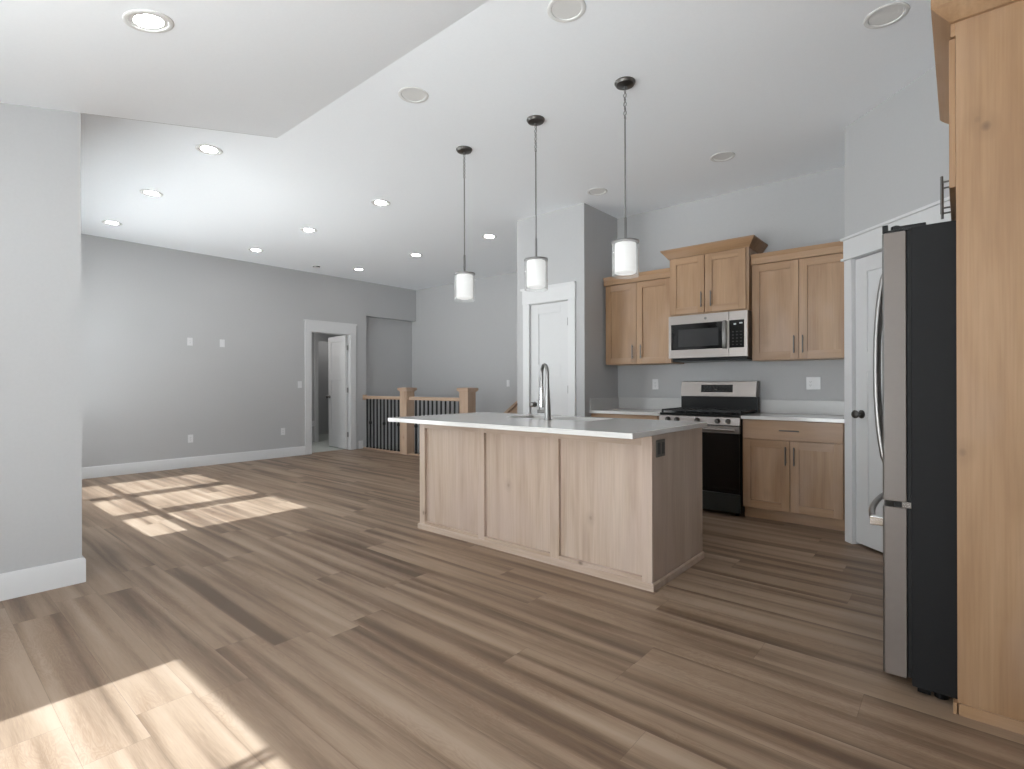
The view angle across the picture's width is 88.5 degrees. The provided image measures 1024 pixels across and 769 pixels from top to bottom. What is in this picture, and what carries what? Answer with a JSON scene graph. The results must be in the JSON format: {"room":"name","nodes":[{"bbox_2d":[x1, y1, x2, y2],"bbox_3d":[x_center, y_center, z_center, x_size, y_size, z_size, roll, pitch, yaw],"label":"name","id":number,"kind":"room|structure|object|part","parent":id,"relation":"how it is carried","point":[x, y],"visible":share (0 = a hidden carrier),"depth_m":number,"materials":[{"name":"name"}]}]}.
{"room":"open-plan kitchen","nodes":[
{"label":"open-plan kitchen","id":0,"kind":"room"},
{"bbox_2d":[0,103,276,573],"bbox_3d":[-2.925,-0.425,2.974,0.140,3.267,3.186,0,0,40],"label":"wall","id":1,"kind":"structure","parent":0,"point":[41,372],"depth_m":3.07,"materials":[{"name":"grey paint"}]},
{"bbox_2d":[0,556,85,600],"bbox_3d":[-4.904,1.140,3.968,4.479,0.149,1.841,0,0,40],"label":"baseboard","id":2,"kind":"structure","parent":1,"relation":"attached to","point":[14,584],"depth_m":3.06,"materials":[{"name":"white paint"}]},
{"bbox_2d":[0,0,488,137],"bbox_3d":[-1.049,-1.636,1.369,4.806,0.856,3.186,0,0,40],"label":"ceiling","id":3,"kind":"structure","parent":0,"point":[255,67],"depth_m":2.78,"materials":[{"name":"white paint"}]},
{"bbox_2d":[122,9,173,32],"bbox_3d":[-1.667,-1.671,2.412,0.201,0.067,0.196,0,0,36],"label":"recessed light","id":4,"kind":"object","parent":3,"relation":"in","point":[148,21],"visible":0.94,"depth_m":2.41,"materials":[{"name":"white"}]},
{"bbox_2d":[81,234,415,466],"bbox_3d":[-4.164,0.909,8.545,0.300,5.807,6.395,0,0,40],"label":"wall","id":5,"kind":"structure","parent":0,"point":[145,390],"depth_m":7.88,"materials":[{"name":"grey paint"}]},
{"bbox_2d":[187,338,192,345],"bbox_3d":[-4.704,-0.622,7.681,0.008,0.115,0.070,0,0,40],"label":"wall outlet","id":6,"kind":"object","parent":5,"relation":"attached to","point":[189,340],"visible":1,"depth_m":7.68,"materials":[{"name":"white plastic"}]},
{"bbox_2d":[188,435,192,442],"bbox_3d":[-4.698,0.796,7.683,0.008,0.115,0.070,0,0,40],"label":"wall outlet","id":7,"kind":"object","parent":5,"relation":"attached to","point":[190,437],"visible":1,"depth_m":7.68,"materials":[{"name":"white plastic"}]},
{"bbox_2d":[82,446,304,478],"bbox_3d":[-4.789,1.140,7.570,0.016,0.149,3.820,0,0,40],"label":"baseboard","id":8,"kind":"structure","parent":5,"relation":"attached to","point":[177,463],"depth_m":7.62,"materials":[{"name":"white paint"}]},
{"bbox_2d":[220,339,224,346],"bbox_3d":[-4.416,-0.624,8.015,0.012,0.115,0.070,0,0,40],"label":"cable plate","id":9,"kind":"object","parent":5,"relation":"attached to","point":[222,342],"visible":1,"depth_m":8.02,"materials":[{"name":"white plastic"}]},
{"bbox_2d":[304,319,356,454],"bbox_3d":[-3.525,0.048,9.656,0.826,2.325,1.032,0,0,40],"label":"door","id":10,"kind":"structure","parent":5,"relation":"in","point":[341,349],"depth_m":9.72,"materials":[{"name":"white paint"}]},
{"bbox_2d":[359,440,362,448],"bbox_3d":[-2.833,1.134,9.861,0.016,0.149,0.086,0,0,40],"label":"baseboard","id":11,"kind":"structure","parent":5,"relation":"attached to","point":[360,442],"depth_m":9.86,"materials":[{"name":"white paint"}]},
{"bbox_2d":[312,333,328,441],"bbox_3d":[-4.038,-0.138,11.140,3.192,2.700,4.700,0,0,40],"label":"wall","id":12,"kind":"structure","parent":0,"point":[323,389],"depth_m":12.76,"materials":[{"name":"grey paint"}]},
{"bbox_2d":[314,333,342,441],"bbox_3d":[-4.160,0.062,11.682,0.942,2.300,0.985,0,0,40],"label":"door frame","id":13,"kind":"structure","parent":12,"relation":"in","point":[317,336],"depth_m":11.03,"materials":[{"name":"white paint"}]},
{"bbox_2d":[412,272,516,452],"bbox_3d":[0.084,0.876,9.214,5.892,5.847,0.140,0,0,40],"label":"wall","id":14,"kind":"structure","parent":0,"point":[455,345],"depth_m":9.89,"materials":[{"name":"grey paint"}]},
{"bbox_2d":[504,401,516,413],"bbox_3d":[-0.088,0.595,9.212,1.000,0.978,0.084,0,0,40],"label":"stair handrail","id":15,"kind":"object","parent":14,"relation":"attached to","point":[513,408],"visible":0.05,"depth_m":9.11,"materials":[{"name":"brown wood"}]},
{"bbox_2d":[81,0,934,289],"bbox_3d":[-0.535,-2.005,5.531,9.428,0.120,6.535,0,0,40],"label":"ceiling","id":16,"kind":"structure","parent":0,"point":[776,85],"depth_m":4.19,"materials":[{"name":"white paint"}]},
{"bbox_2d":[101,220,122,225],"bbox_3d":[-4.793,-1.941,6.301,0.202,0.030,0.202,0,0,40],"label":"recessed light","id":17,"kind":"object","parent":16,"relation":"in","point":[108,222],"visible":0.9,"depth_m":6.30,"materials":[{"name":"white plastic"}]},
{"bbox_2d":[139,189,162,196],"bbox_3d":[-3.652,-1.945,5.327,0.202,0.030,0.202,0,0,40],"label":"recessed light","id":18,"kind":"object","parent":16,"relation":"in","point":[152,193],"visible":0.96,"depth_m":5.33,"materials":[{"name":"white"}]},
{"bbox_2d":[195,144,222,154],"bbox_3d":[-2.504,-1.948,4.346,0.202,0.030,0.202,0,0,40],"label":"recessed light","id":19,"kind":"object","parent":16,"relation":"in","point":[204,148],"visible":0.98,"depth_m":4.34,"materials":[{"name":"white plastic"}]},
{"bbox_2d":[248,248,263,251],"bbox_3d":[-3.694,-1.945,7.588,0.202,0.030,0.202,0,0,40],"label":"recessed light","id":20,"kind":"object","parent":16,"relation":"in","point":[250,249],"visible":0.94,"depth_m":7.59,"materials":[{"name":"white"}]},
{"bbox_2d":[300,228,316,232],"bbox_3d":[-2.553,-1.948,6.614,0.202,0.030,0.202,0,0,40],"label":"recessed light","id":21,"kind":"object","parent":16,"relation":"in","point":[310,230],"visible":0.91,"depth_m":6.62,"materials":[{"name":"white plastic"}]},
{"bbox_2d":[353,268,364,270],"bbox_3d":[-2.588,-1.948,8.883,0.202,0.030,0.202,0,0,40],"label":"recessed light","id":22,"kind":"object","parent":16,"relation":"in","point":[355,269],"visible":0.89,"depth_m":8.89,"materials":[{"name":"white"}]},
{"bbox_2d":[371,200,389,205],"bbox_3d":[-1.405,-1.951,5.633,0.202,0.030,0.202,0,0,40],"label":"recessed light","id":23,"kind":"object","parent":16,"relation":"in","point":[374,202],"visible":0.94,"depth_m":5.62,"materials":[{"name":"white"}]},
{"bbox_2d":[398,86,428,102],"bbox_3d":[-0.662,-1.954,3.535,0.202,0.030,0.202,0,0,40],"label":"recessed light","id":24,"kind":"object","parent":16,"relation":"in","point":[410,94],"visible":0.94,"depth_m":3.53,"materials":[{"name":"white plastic"}]},
{"bbox_2d":[409,253,422,256],"bbox_3d":[-1.447,-1.951,7.909,0.202,0.030,0.202,0,0,40],"label":"recessed light","id":25,"kind":"object","parent":16,"relation":"in","point":[413,254],"visible":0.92,"depth_m":7.92,"materials":[{"name":"white"}]},
{"bbox_2d":[454,146,474,301],"bbox_3d":[-0.394,-1.318,4.354,0.177,1.254,0.177,0,0,-27],"label":"pendant light","id":26,"kind":"object","parent":16,"relation":"hanging from","point":[464,281],"visible":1,"depth_m":4.30,"materials":[{"name":"white glass"}]},
{"bbox_3d":[-0.395,-1.801,4.354,0.018,0.211,0.018,0,0,-5],"label":"chain","id":27,"kind":"part","parent":26,"relation":"part of","materials":[{"name":"silver metal"}]},
{"bbox_3d":[-0.394,-1.379,4.354,0.010,0.643,0.010,0,0,40],"label":"rod","id":28,"kind":"part","parent":26,"relation":"part of","materials":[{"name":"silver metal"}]},
{"bbox_3d":[-0.392,-0.799,4.354,0.170,0.215,0.170,0,0,40],"label":"lamp shade","id":29,"kind":"part","parent":26,"relation":"part of","materials":[{"name":"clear glass"}]},
{"bbox_3d":[-0.393,-0.915,4.354,0.177,0.015,0.177,0,0,40],"label":"cap plate","id":30,"kind":"part","parent":26,"relation":"part of","materials":[{"name":"silver metal"}]},
{"bbox_2d":[482,234,496,238],"bbox_3d":[-0.299,-1.955,6.929,0.202,0.030,0.202,0,0,40],"label":"recessed light","id":31,"kind":"object","parent":16,"relation":"in","point":[488,236],"visible":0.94,"depth_m":6.93,"materials":[{"name":"white"}]},
{"bbox_2d":[524,115,547,291],"bbox_3d":[0.176,-1.320,3.868,0.177,1.254,0.177,0,0,-27],"label":"pendant light","id":32,"kind":"object","parent":16,"relation":"hanging from","point":[536,267],"visible":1,"depth_m":3.81,"materials":[{"name":"white glass"}]},
{"bbox_3d":[0.174,-1.802,3.868,0.018,0.211,0.018,0,0,-5],"label":"chain","id":33,"kind":"part","parent":32,"relation":"part of","materials":[{"name":"silver metal"}]},
{"bbox_3d":[0.175,-1.381,3.868,0.010,0.643,0.010,0,0,40],"label":"rod","id":34,"kind":"part","parent":32,"relation":"part of","materials":[{"name":"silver metal"}]},
{"bbox_3d":[0.177,-0.916,3.868,0.177,0.015,0.177,0,0,40],"label":"cap plate","id":35,"kind":"part","parent":32,"relation":"part of","materials":[{"name":"silver metal"}]},
{"bbox_3d":[0.177,-0.800,3.868,0.170,0.215,0.170,0,0,40],"label":"lamp shade","id":36,"kind":"part","parent":32,"relation":"part of","materials":[{"name":"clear glass"}]},
{"bbox_2d":[547,0,585,22],"bbox_3d":[0.283,-1.956,2.728,0.202,0.030,0.202,0,0,40],"label":"recessed light","id":37,"kind":"object","parent":16,"relation":"in","point":[563,11],"visible":1,"depth_m":2.73,"materials":[{"name":"white plastic"}]},
{"bbox_2d":[587,188,606,194],"bbox_3d":[0.862,-1.958,5.320,0.202,0.030,0.202,0,0,40],"label":"recessed light","id":38,"kind":"object","parent":16,"relation":"in","point":[595,191],"visible":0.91,"depth_m":5.32,"materials":[{"name":"white plastic"}]},
{"bbox_2d":[611,76,638,278],"bbox_3d":[0.731,-1.322,3.394,0.177,1.254,0.177,0,0,-27],"label":"pendant light","id":39,"kind":"object","parent":16,"relation":"hanging from","point":[625,251],"visible":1,"depth_m":3.34,"materials":[{"name":"white glass"}]},
{"bbox_3d":[0.731,-1.382,3.394,0.010,0.643,0.010,0,0,40],"label":"rod","id":40,"kind":"part","parent":39,"relation":"part of","materials":[{"name":"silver metal"}]},
{"bbox_3d":[0.729,-1.804,3.394,0.018,0.211,0.018,0,0,-5],"label":"chain","id":41,"kind":"part","parent":39,"relation":"part of","materials":[{"name":"silver metal"}]},
{"bbox_3d":[0.732,-0.918,3.394,0.177,0.015,0.177,0,0,40],"label":"cap plate","id":42,"kind":"part","parent":39,"relation":"part of","materials":[{"name":"silver metal"}]},
{"bbox_3d":[0.732,-0.802,3.394,0.170,0.215,0.170,0,0,40],"label":"lamp shade","id":43,"kind":"part","parent":39,"relation":"part of","materials":[{"name":"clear glass"}]},
{"bbox_2d":[710,152,734,161],"bbox_3d":[1.807,-1.961,4.513,0.202,0.030,0.202,0,0,40],"label":"recessed light","id":44,"kind":"object","parent":16,"relation":"in","point":[722,156],"visible":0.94,"depth_m":4.51,"materials":[{"name":"white plastic"}]},
{"bbox_2d":[863,2,909,28],"bbox_3d":[1.983,-1.961,2.786,0.202,0.030,0.202,0,0,40],"label":"recessed light","id":45,"kind":"object","parent":16,"relation":"in","point":[886,15],"visible":0.97,"depth_m":2.78,"materials":[{"name":"white plastic"}]},
{"bbox_2d":[0,434,1023,768],"bbox_3d":[-1.984,1.266,6.280,12.620,0.120,9.430,0,0,40],"label":"floor","id":46,"kind":"structure","parent":0,"point":[292,612],"depth_m":2.38,"materials":[{"name":"wood"}]},
{"bbox_2d":[363,387,477,455],"bbox_3d":[-1.687,0.629,9.003,2.874,1.152,0.232,0,0,40],"label":"stair railing","id":47,"kind":"object","parent":46,"relation":"on","point":[466,400],"visible":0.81,"depth_m":9.05,"materials":[{"name":"brown wood"}]},
{"bbox_3d":[-2.336,0.245,9.556,1.171,0.056,0.076,0,0,40],"label":"handrail","id":48,"kind":"part","parent":47,"relation":"part of","materials":[{"name":"brown wood"}]},
{"bbox_3d":[-1.767,1.194,9.076,2.655,0.022,0.096,0,0,40],"label":"shoe rail","id":49,"kind":"part","parent":47,"relation":"part of","materials":[{"name":"brown wood"}]},
{"bbox_3d":[-1.817,0.664,9.114,0.188,1.082,0.172,0,0,40],"label":"newel post","id":50,"kind":"part","parent":47,"relation":"part of","materials":[{"name":"brown wood"}]},
{"bbox_3d":[-1.254,0.242,8.633,1.295,0.056,0.076,0,0,40],"label":"handrail","id":51,"kind":"part","parent":47,"relation":"part of","materials":[{"name":"brown wood"}]},
{"bbox_3d":[-0.689,0.661,8.151,0.188,1.082,0.172,0,0,40],"label":"newel post","id":52,"kind":"part","parent":47,"relation":"part of","materials":[{"name":"brown wood"}]},
{"bbox_2d":[418,424,703,591],"bbox_3d":[0.268,0.749,4.008,2.107,0.901,0.790,0,0,40],"label":"kitchen island","id":53,"kind":"object","parent":46,"relation":"on","point":[628,512],"visible":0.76,"depth_m":3.47,"materials":[{"name":"brown wood"}]},
{"bbox_2d":[388,412,706,438],"bbox_3d":[0.178,0.280,3.920,2.153,0.031,1.088,0,0,40],"label":"island countertop","id":54,"kind":"structure","parent":53,"relation":"on","point":[625,428],"depth_m":3.59,"materials":[{"name":"white stone"}]},
{"bbox_2d":[537,363,550,419],"bbox_3d":[0.250,0.052,3.974,0.107,0.424,0.167,0,0,11],"label":"faucet","id":55,"kind":"object","parent":54,"relation":"on","point":[542,403],"visible":1,"depth_m":3.91,"materials":[{"name":"silver metal"}]},
{"bbox_3d":[0.215,0.165,3.917,0.061,0.102,0.027,0,0,-1],"label":"lever handle","id":56,"kind":"part","parent":55,"relation":"part of","materials":[{"name":"silver metal"}]},
{"bbox_3d":[0.245,-0.070,3.981,0.026,0.179,0.158,0,0,-15],"label":"spout","id":57,"kind":"part","parent":55,"relation":"part of","materials":[{"name":"silver metal"}]},
{"bbox_2d":[656,439,664,457],"bbox_3d":[0.882,0.379,3.121,0.006,0.100,0.115,0,0,40],"label":"outlet","id":58,"kind":"object","parent":53,"relation":"attached to","point":[660,443],"depth_m":3.11,"materials":[{"name":"black plastic"}]},
{"bbox_2d":[658,442,664,454],"bbox_3d":[0.885,0.379,3.119,0.002,0.068,0.091,0,0,40],"label":"receptacle","id":59,"kind":"object","parent":53,"relation":"attached to","point":[661,445],"depth_m":3.12,"materials":[{"name":"black plastic"}]},
{"bbox_3d":[1.064,0.746,3.353,0.020,0.901,0.751,0,0,40],"label":"panel","id":60,"kind":"part","parent":53,"relation":"part of","materials":[{"name":"brown wood"}]},
{"bbox_2d":[591,413,658,419],"bbox_3d":[1.341,0.755,5.699,0.780,0.882,0.638,0,0,40],"label":"base cabinet","id":61,"kind":"object","parent":46,"relation":"on","point":[652,417],"visible":0.06,"depth_m":5.46,"materials":[{"name":"brown wood"}]},
{"bbox_2d":[589,397,680,415],"bbox_3d":[1.351,0.234,5.696,0.804,0.156,0.628,0,0,40],"label":"countertop","id":62,"kind":"structure","parent":61,"relation":"on","point":[629,406],"depth_m":5.85,"materials":[{"name":"white stone"}]},
{"bbox_2d":[659,381,759,515],"bbox_3d":[1.922,0.581,5.147,0.772,1.226,0.664,0,0,40],"label":"gas range","id":63,"kind":"object","parent":46,"relation":"on","point":[720,404],"visible":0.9,"depth_m":4.88,"materials":[{"name":"black metal"}]},
{"bbox_3d":[1.750,0.335,4.947,0.764,0.084,0.044,0,0,40],"label":"control panel","id":64,"kind":"part","parent":63,"relation":"part of","materials":[{"name":"silver metal"}]},
{"bbox_2d":[660,411,754,416],"bbox_3d":[1.923,0.285,5.150,0.772,0.016,0.517,0,0,40],"label":"cooktop","id":65,"kind":"object","parent":63,"relation":"in","point":[671,413],"depth_m":4.98,"materials":[{"name":"black metal"}]},
{"bbox_3d":[1.725,0.413,4.917,0.694,0.022,0.058,0,0,40],"label":"handle","id":66,"kind":"part","parent":63,"relation":"part of","materials":[{"name":"silver metal"}]},
{"bbox_3d":[1.755,0.684,4.951,0.756,0.602,0.034,0,0,40],"label":"oven door","id":67,"kind":"part","parent":63,"relation":"part of","materials":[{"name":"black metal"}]},
{"bbox_3d":[1.756,1.077,4.951,0.756,0.165,0.034,0,0,40],"label":"drawer","id":68,"kind":"part","parent":63,"relation":"part of","materials":[{"name":"grey metal"}]},
{"bbox_2d":[743,419,844,530],"bbox_3d":[2.543,0.751,4.673,0.780,0.882,0.638,0,0,40],"label":"base cabinet","id":69,"kind":"object","parent":46,"relation":"on","point":[794,471],"visible":0.98,"depth_m":4.44,"materials":[{"name":"brown wood"}]},
{"bbox_3d":[2.216,0.786,4.588,0.380,0.602,0.020,0,0,40],"label":"door","id":70,"kind":"part","parent":69,"relation":"part of","materials":[{"name":"brown wood"}]},
{"bbox_3d":[2.322,0.611,4.463,0.010,0.155,0.032,0,0,40],"label":"handle","id":71,"kind":"part","parent":69,"relation":"part of","materials":[{"name":"grey metal"}]},
{"bbox_2d":[741,400,844,422],"bbox_3d":[2.558,0.230,4.665,0.822,0.156,0.628,0,0,40],"label":"countertop","id":72,"kind":"structure","parent":69,"relation":"on","point":[784,410],"depth_m":4.81,"materials":[{"name":"white stone"}]},
{"bbox_3d":[2.362,0.397,4.462,0.768,0.160,0.020,0,0,40],"label":"drawer","id":73,"kind":"part","parent":69,"relation":"part of","materials":[{"name":"brown wood"}]},
{"bbox_3d":[2.509,0.786,4.337,0.384,0.602,0.020,0,0,40],"label":"door","id":74,"kind":"part","parent":69,"relation":"part of","materials":[{"name":"brown wood"}]},
{"bbox_2d":[868,220,957,699],"bbox_3d":[2.027,0.283,2.195,0.870,1.822,0.910,0,0,40],"label":"refrigerator","id":75,"kind":"object","parent":46,"relation":"on","point":[915,412],"visible":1,"depth_m":2.00,"materials":[{"name":"silver metal"}]},
{"bbox_3d":[1.724,0.555,2.456,0.069,0.025,0.777,0,0,40],"label":"handle","id":76,"kind":"part","parent":75,"relation":"part of","materials":[{"name":"silver metal"}]},
{"bbox_3d":[1.702,-0.075,2.419,0.070,0.947,0.023,0,0,40],"label":"handle","id":77,"kind":"part","parent":75,"relation":"part of","materials":[{"name":"silver metal"}]},
{"bbox_3d":[1.757,-0.075,2.484,0.070,0.947,0.023,0,0,40],"label":"handle","id":78,"kind":"part","parent":75,"relation":"part of","materials":[{"name":"silver metal"}]},
{"bbox_3d":[1.634,-0.069,2.231,0.092,1.052,0.452,0,0,40],"label":"door","id":79,"kind":"part","parent":75,"relation":"part of","materials":[{"name":"silver metal"}]},
{"bbox_3d":[1.785,0.808,2.405,0.092,0.658,0.908,0,0,40],"label":"freezer drawer","id":80,"kind":"part","parent":75,"relation":"part of","materials":[{"name":"silver metal"}]},
{"bbox_3d":[1.539,0.466,2.048,0.028,0.022,0.052,0,0,40],"label":"hinge plate","id":81,"kind":"part","parent":75,"relation":"part of","materials":[{"name":"silver metal"}]},
{"bbox_2d":[931,0,1023,734],"bbox_3d":[2.130,-0.106,2.121,0.645,2.600,1.128,0,0,40],"label":"tall cabinet","id":82,"kind":"object","parent":46,"relation":"on","point":[979,44],"visible":0.95,"depth_m":1.85,"materials":[{"name":"brown wood"}]},
{"bbox_3d":[1.868,-0.817,2.266,0.035,0.162,0.011,0,0,40],"label":"handle","id":83,"kind":"part","parent":82,"relation":"part of","materials":[{"name":"grey metal"}]},
{"bbox_3d":[1.927,-0.817,2.334,0.035,0.162,0.011,0,0,40],"label":"handle","id":84,"kind":"part","parent":82,"relation":"part of","materials":[{"name":"grey metal"}]},
{"bbox_3d":[1.762,-0.990,2.101,0.019,0.540,0.473,0,0,40],"label":"door","id":85,"kind":"part","parent":82,"relation":"part of","materials":[{"name":"brown wood"}]},
{"bbox_3d":[2.126,-1.336,2.121,0.645,0.140,1.128,0,0,40],"label":"crown","id":86,"kind":"part","parent":82,"relation":"part of","materials":[{"name":"brown wood"}]},
{"bbox_3d":[1.836,1.174,1.729,0.589,0.042,0.034,0,0,40],"label":"moulding","id":87,"kind":"part","parent":82,"relation":"part of","materials":[{"name":"brown wood"}]},
{"bbox_2d":[517,203,617,416],"bbox_3d":[1.130,-0.407,6.788,0.944,3.207,2.186,0,0,40],"label":"wall","id":88,"kind":"structure","parent":0,"point":[576,240],"depth_m":5.86,"materials":[{"name":"grey paint"}]},
{"bbox_2d":[520,281,575,415],"bbox_3d":[0.425,0.040,5.989,0.769,2.317,0.167,0,0,40],"label":"door","id":89,"kind":"structure","parent":88,"relation":"in","point":[549,325],"depth_m":5.95,"materials":[{"name":"white paint"}]},
{"bbox_3d":[0.243,0.234,6.080,0.062,0.062,0.069,0,0,40],"label":"knob","id":90,"kind":"part","parent":89,"relation":"part of","materials":[{"name":"grey metal"}]},
{"bbox_2d":[617,166,844,412],"bbox_3d":[2.735,-0.412,5.018,3.796,3.207,0.140,0,0,40],"label":"wall","id":91,"kind":"structure","parent":0,"point":[806,210],"depth_m":5.20,"materials":[{"name":"grey paint"}]},
{"bbox_2d":[589,397,680,409],"bbox_3d":[1.351,0.219,5.696,0.804,0.126,0.628,0,0,40],"label":"backsplash","id":92,"kind":"structure","parent":91,"relation":"attached to","point":[596,403],"depth_m":5.92,"materials":[{"name":"grey stone"}]},
{"bbox_2d":[603,268,683,365],"bbox_3d":[1.441,-0.707,5.792,0.792,0.979,0.360,0,0,40],"label":"upper cabinet","id":93,"kind":"object","parent":91,"relation":"attached to","point":[637,309],"visible":0.9,"depth_m":5.66,"materials":[{"name":"brown wood"}]},
{"bbox_3d":[1.205,-0.660,5.811,0.376,0.877,0.020,0,0,40],"label":"door","id":94,"kind":"part","parent":93,"relation":"part of","materials":[{"name":"brown wood"}]},
{"bbox_3d":[1.440,-1.150,5.793,0.792,0.092,0.359,0,0,40],"label":"crown","id":95,"kind":"part","parent":93,"relation":"part of","materials":[{"name":"brown wood"}]},
{"bbox_3d":[1.500,-0.661,5.559,0.392,0.877,0.020,0,0,40],"label":"door","id":96,"kind":"part","parent":93,"relation":"part of","materials":[{"name":"brown wood"}]},
{"bbox_2d":[652,379,657,388],"bbox_3d":[1.605,0.001,5.886,0.070,0.115,0.008,0,0,40],"label":"wall outlet","id":97,"kind":"object","parent":91,"relation":"attached to","point":[654,381],"visible":1,"depth_m":5.89,"materials":[{"name":"white plastic"}]},
{"bbox_2d":[660,235,767,316],"bbox_3d":[2.006,-1.025,5.246,0.902,0.668,0.457,0,0,40],"label":"upper cabinet","id":98,"kind":"object","parent":91,"relation":"attached to","point":[711,277],"visible":0.96,"depth_m":5.08,"materials":[{"name":"brown wood"}]},
{"bbox_3d":[1.748,-0.985,5.255,0.351,0.565,0.020,0,0,40],"label":"door","id":99,"kind":"part","parent":98,"relation":"part of","materials":[{"name":"brown wood"}]},
{"bbox_2d":[669,310,751,362],"bbox_3d":[2.004,-0.455,5.213,0.756,0.453,0.509,0,0,40],"label":"microwave","id":100,"kind":"object","parent":98,"relation":"attached to","point":[720,336],"visible":0.98,"depth_m":5.03,"materials":[{"name":"silver metal"}]},
{"bbox_3d":[1.802,-0.466,5.124,0.512,0.253,0.025,0,0,40],"label":"door glass","id":101,"kind":"part","parent":100,"relation":"part of","materials":[{"name":"black glass"}]},
{"bbox_3d":[1.810,-0.468,5.116,0.586,0.421,0.029,0,0,40],"label":"door","id":102,"kind":"part","parent":100,"relation":"part of","materials":[{"name":"silver metal"}]},
{"bbox_3d":[1.988,-0.466,4.919,0.032,0.264,0.041,0,0,40],"label":"handle","id":103,"kind":"part","parent":100,"relation":"part of","materials":[{"name":"silver metal"}]},
{"bbox_3d":[2.088,-0.468,4.878,0.133,0.256,0.027,0,0,40],"label":"control panel","id":104,"kind":"part","parent":100,"relation":"part of","materials":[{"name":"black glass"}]},
{"bbox_3d":[2.098,-0.469,4.870,0.168,0.421,0.029,0,0,40],"label":"control frame","id":105,"kind":"part","parent":100,"relation":"part of","materials":[{"name":"silver metal"}]},
{"bbox_3d":[2.005,-1.315,5.246,0.902,0.087,0.457,0,0,40],"label":"crown","id":106,"kind":"part","parent":98,"relation":"part of","materials":[{"name":"brown wood"}]},
{"bbox_3d":[2.032,-0.986,5.012,0.378,0.565,0.020,0,0,40],"label":"door","id":107,"kind":"part","parent":98,"relation":"part of","materials":[{"name":"brown wood"}]},
{"bbox_2d":[750,241,843,361],"bbox_3d":[2.645,-0.713,4.764,0.814,0.984,0.360,0,0,40],"label":"upper cabinet","id":108,"kind":"object","parent":91,"relation":"attached to","point":[798,293],"visible":0.88,"depth_m":4.66,"materials":[{"name":"brown wood"}]},
{"bbox_3d":[2.396,-0.668,4.794,0.390,0.878,0.020,0,0,40],"label":"door","id":109,"kind":"part","parent":108,"relation":"part of","materials":[{"name":"brown wood"}]},
{"bbox_3d":[2.644,-1.159,4.765,0.814,0.092,0.359,0,0,40],"label":"crown","id":110,"kind":"part","parent":108,"relation":"part of","materials":[{"name":"brown wood"}]},
{"bbox_3d":[2.695,-0.669,4.539,0.386,0.878,0.020,0,0,40],"label":"door","id":111,"kind":"part","parent":108,"relation":"part of","materials":[{"name":"brown wood"}]},
{"bbox_2d":[760,400,844,414],"bbox_3d":[2.565,0.215,4.673,0.822,0.126,0.606,0,0,40],"label":"backsplash","id":112,"kind":"structure","parent":91,"relation":"attached to","point":[767,406],"depth_m":4.91,"materials":[{"name":"grey stone"}]},
{"bbox_2d":[806,377,820,389],"bbox_3d":[2.792,-0.008,4.871,0.116,0.115,0.012,0,0,40],"label":"wall outlet","id":113,"kind":"object","parent":91,"relation":"attached to","point":[812,383],"visible":1,"depth_m":4.87,"materials":[{"name":"white plastic"}]},
{"bbox_2d":[844,66,949,236],"bbox_3d":[2.660,-0.411,3.139,0.100,3.207,1.760,0,0,-5],"label":"wall","id":114,"kind":"structure","parent":0,"point":[896,154],"depth_m":3.52,"materials":[{"name":"grey paint"}]},
{"bbox_2d":[840,196,950,552],"bbox_3d":[2.600,0.042,3.546,0.159,2.300,0.944,0,0,-5],"label":"door","id":115,"kind":"structure","parent":114,"relation":"in","point":[862,250],"depth_m":3.84,"materials":[{"name":"white paint"}]},
{"bbox_3d":[2.531,0.221,3.853,0.069,0.062,0.062,0,0,-5],"label":"knob","id":116,"kind":"part","parent":115,"relation":"part of","materials":[{"name":"grey metal"}]}
]}

